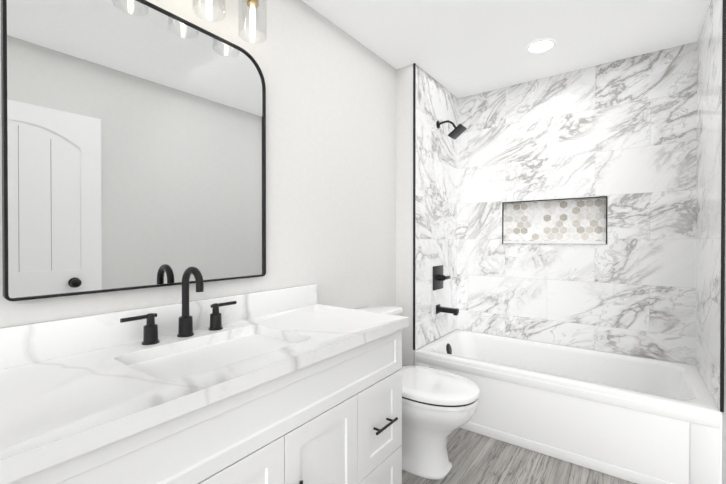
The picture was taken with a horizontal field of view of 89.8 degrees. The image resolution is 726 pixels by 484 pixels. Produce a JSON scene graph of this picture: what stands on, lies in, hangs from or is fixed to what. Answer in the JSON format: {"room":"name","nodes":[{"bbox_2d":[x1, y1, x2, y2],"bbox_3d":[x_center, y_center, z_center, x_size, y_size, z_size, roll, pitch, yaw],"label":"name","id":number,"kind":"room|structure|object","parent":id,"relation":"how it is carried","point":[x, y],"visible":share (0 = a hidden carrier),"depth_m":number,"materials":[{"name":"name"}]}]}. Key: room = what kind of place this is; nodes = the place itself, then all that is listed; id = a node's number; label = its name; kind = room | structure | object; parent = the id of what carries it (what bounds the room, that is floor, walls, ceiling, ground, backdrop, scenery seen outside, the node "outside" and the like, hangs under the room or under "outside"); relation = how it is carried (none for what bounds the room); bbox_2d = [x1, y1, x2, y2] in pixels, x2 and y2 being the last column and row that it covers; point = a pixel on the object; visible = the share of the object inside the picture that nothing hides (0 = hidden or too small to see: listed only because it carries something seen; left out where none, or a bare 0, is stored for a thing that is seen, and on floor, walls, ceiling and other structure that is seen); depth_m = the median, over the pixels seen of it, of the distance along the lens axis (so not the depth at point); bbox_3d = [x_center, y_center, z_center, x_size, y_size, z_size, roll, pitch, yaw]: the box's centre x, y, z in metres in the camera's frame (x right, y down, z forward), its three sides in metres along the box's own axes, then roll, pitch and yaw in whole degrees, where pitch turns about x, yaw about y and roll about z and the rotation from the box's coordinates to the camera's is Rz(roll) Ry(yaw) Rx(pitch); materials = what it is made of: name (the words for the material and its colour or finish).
{"room":"bathroom","nodes":[
{"label":"bathroom","id":0,"kind":"room"},
{"bbox_2d":[0,0,395,327],"bbox_3d":[-0.273,-0.017,2.011,0.100,2.440,3.660,0,0,36],"label":"wall","id":1,"kind":"structure","parent":0,"point":[330,159],"depth_m":1.93,"materials":[{"name":"white paint"}]},
{"bbox_2d":[1,0,265,300],"bbox_3d":[-0.703,-0.333,1.313,0.023,0.980,0.858,0,0,36],"label":"mirror","id":2,"kind":"object","parent":1,"relation":"attached to","point":[133,144],"visible":0.96,"depth_m":1.20,"materials":[{"name":"black metal"}]},
{"bbox_2d":[0,284,316,369],"bbox_3d":[-0.691,0.281,1.335,0.020,0.108,1.496,0,0,36],"label":"backsplash","id":3,"kind":"structure","parent":1,"relation":"attached to","point":[34,342],"depth_m":1.13,"materials":[{"name":"white stone"}]},
{"bbox_2d":[192,0,225,21],"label":"sconce","id":4,"kind":"object","parent":1,"relation":"attached to","point":[208,2],"depth_m":1.35,"materials":[{"name":"clear glass"}]},
{"bbox_2d":[238,0,266,42],"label":"sconce","id":5,"kind":"object","parent":1,"relation":"attached to","point":[252,4],"depth_m":1.48,"materials":[{"name":"clear glass"}]},
{"bbox_2d":[396,64,455,366],"bbox_3d":[0.601,-0.024,3.002,0.140,2.440,1.030,0,0,36],"label":"wall","id":6,"kind":"structure","parent":0,"point":[404,188],"depth_m":2.58,"materials":[{"name":"white paint"}]},
{"bbox_2d":[413,63,415,349],"bbox_3d":[0.357,-0.243,2.541,0.014,1.995,0.010,0,0,36],"label":"trim","id":7,"kind":"structure","parent":6,"relation":"attached to","point":[414,131],"depth_m":2.54,"materials":[{"name":"black metal"}]},
{"bbox_2d":[415,65,457,349],"bbox_3d":[0.591,-0.244,2.860,0.010,1.998,0.788,0,0,36],"label":"wall tile","id":8,"kind":"structure","parent":6,"relation":"attached to","point":[436,218],"depth_m":2.79,"materials":[{"name":"stone"}]},
{"bbox_2d":[433,265,450,290],"bbox_3d":[0.612,0.277,2.821,0.072,0.184,0.184,0,0,36],"label":"shower valve","id":9,"kind":"object","parent":8,"relation":"attached to","point":[439,277],"visible":1,"depth_m":2.81,"materials":[{"name":"black metal"}]},
{"bbox_2d":[436,304,458,315],"bbox_3d":[0.650,0.522,2.796,0.165,0.068,0.068,0,0,36],"label":"tub spout","id":10,"kind":"object","parent":8,"relation":"attached to","point":[453,311],"visible":1,"depth_m":2.78,"materials":[{"name":"black metal"}]},
{"bbox_2d":[436,120,466,139],"bbox_3d":[0.668,-0.866,2.773,0.210,0.154,0.120,0,0,36],"label":"shower head","id":11,"kind":"object","parent":8,"relation":"attached to","point":[457,131],"visible":1,"depth_m":2.75},
{"bbox_2d":[302,0,710,97],"bbox_3d":[0.453,-1.259,1.472,1.900,0.050,3.660,0,0,36],"label":"ceiling","id":12,"kind":"structure","parent":0,"point":[460,48],"depth_m":2.15,"materials":[{"name":"white paint"}]},
{"bbox_2d":[526,39,556,53],"bbox_3d":[1.126,-1.236,2.306,0.176,0.006,0.176,0,0,36],"label":"recessed light","id":13,"kind":"object","parent":12,"relation":"in","point":[538,46],"visible":1,"depth_m":2.30,"materials":[{"name":"white paint"}]},
{"bbox_2d":[402,428,635,483],"bbox_3d":[0.453,1.231,1.488,1.900,0.050,3.660,0,0,36],"label":"floor","id":14,"kind":"structure","parent":0,"point":[475,458],"depth_m":1.94,"materials":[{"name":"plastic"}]},
{"bbox_2d":[0,322,408,483],"bbox_3d":[-0.465,0.791,1.170,0.584,0.834,1.468,0,0,36],"label":"bathroom vanity","id":15,"kind":"object","parent":14,"relation":"on","point":[295,385],"depth_m":1.05,"materials":[{"name":"white paint"}]},
{"bbox_2d":[0,302,408,477],"bbox_3d":[-0.469,0.354,1.173,0.571,0.040,1.496,0,0,36],"label":"countertop","id":16,"kind":"structure","parent":15,"relation":"on","point":[51,407],"depth_m":0.89,"materials":[{"name":"white stone"}]},
{"bbox_2d":[120,266,235,345],"bbox_3d":[-0.604,0.210,1.282,0.133,0.250,0.411,0,0,36],"label":"faucet","id":17,"kind":"object","parent":16,"relation":"on","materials":[{"name":"black metal"}]},
{"bbox_2d":[128,330,299,381],"bbox_3d":[-0.454,0.453,1.174,0.384,0.182,0.558,0,0,36],"label":"sink","id":18,"kind":"object","parent":16,"relation":"in","point":[167,364],"depth_m":1.21,"materials":[{"name":"white ceramic"}]},
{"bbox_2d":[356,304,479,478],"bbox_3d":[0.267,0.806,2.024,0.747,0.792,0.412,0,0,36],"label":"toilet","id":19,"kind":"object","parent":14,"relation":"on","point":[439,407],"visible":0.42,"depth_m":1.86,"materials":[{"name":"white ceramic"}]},
{"bbox_2d":[414,329,721,483],"bbox_3d":[1.212,0.980,2.404,1.556,0.440,0.777,0,0,36],"label":"bathtub","id":20,"kind":"object","parent":14,"relation":"on","point":[637,419],"visible":0.81,"depth_m":2.04,"materials":[{"name":"white ceramic"}]},
{"bbox_2d":[457,42,696,364],"bbox_3d":[1.458,-0.023,2.852,1.900,2.440,0.259,0,0,36],"label":"tiled wall","id":21,"kind":"structure","parent":0,"point":[621,134],"depth_m":2.61,"materials":[{"name":"stone"}]},
{"bbox_2d":[502,196,607,243],"bbox_3d":[1.411,-0.153,2.737,0.706,0.335,0.007,0,0,36],"label":"trim","id":22,"kind":"structure","parent":21,"relation":"attached to","point":[557,199],"depth_m":2.69,"materials":[{"name":"black metal"}]},
{"bbox_2d":[721,154,725,483],"bbox_3d":[1.179,-0.011,0.948,0.100,2.440,3.660,0,0,36],"label":"wall","id":23,"kind":"structure","parent":0,"point":[724,448],"depth_m":1.61,"materials":[{"name":"white paint"}]},
{"bbox_2d":[695,0,723,412],"bbox_3d":[1.841,-0.238,1.944,0.010,1.998,0.788,0,0,36],"label":"wall tile","id":24,"kind":"structure","parent":23,"relation":"attached to","point":[708,190],"depth_m":1.89,"materials":[{"name":"stone"}]},
{"bbox_2d":[720,0,725,411],"bbox_3d":[1.607,-0.237,1.626,0.012,1.995,0.010,0,0,36],"label":"trim","id":25,"kind":"structure","parent":23,"relation":"attached to","point":[723,153],"depth_m":1.62,"materials":[{"name":"black metal"}]}
]}

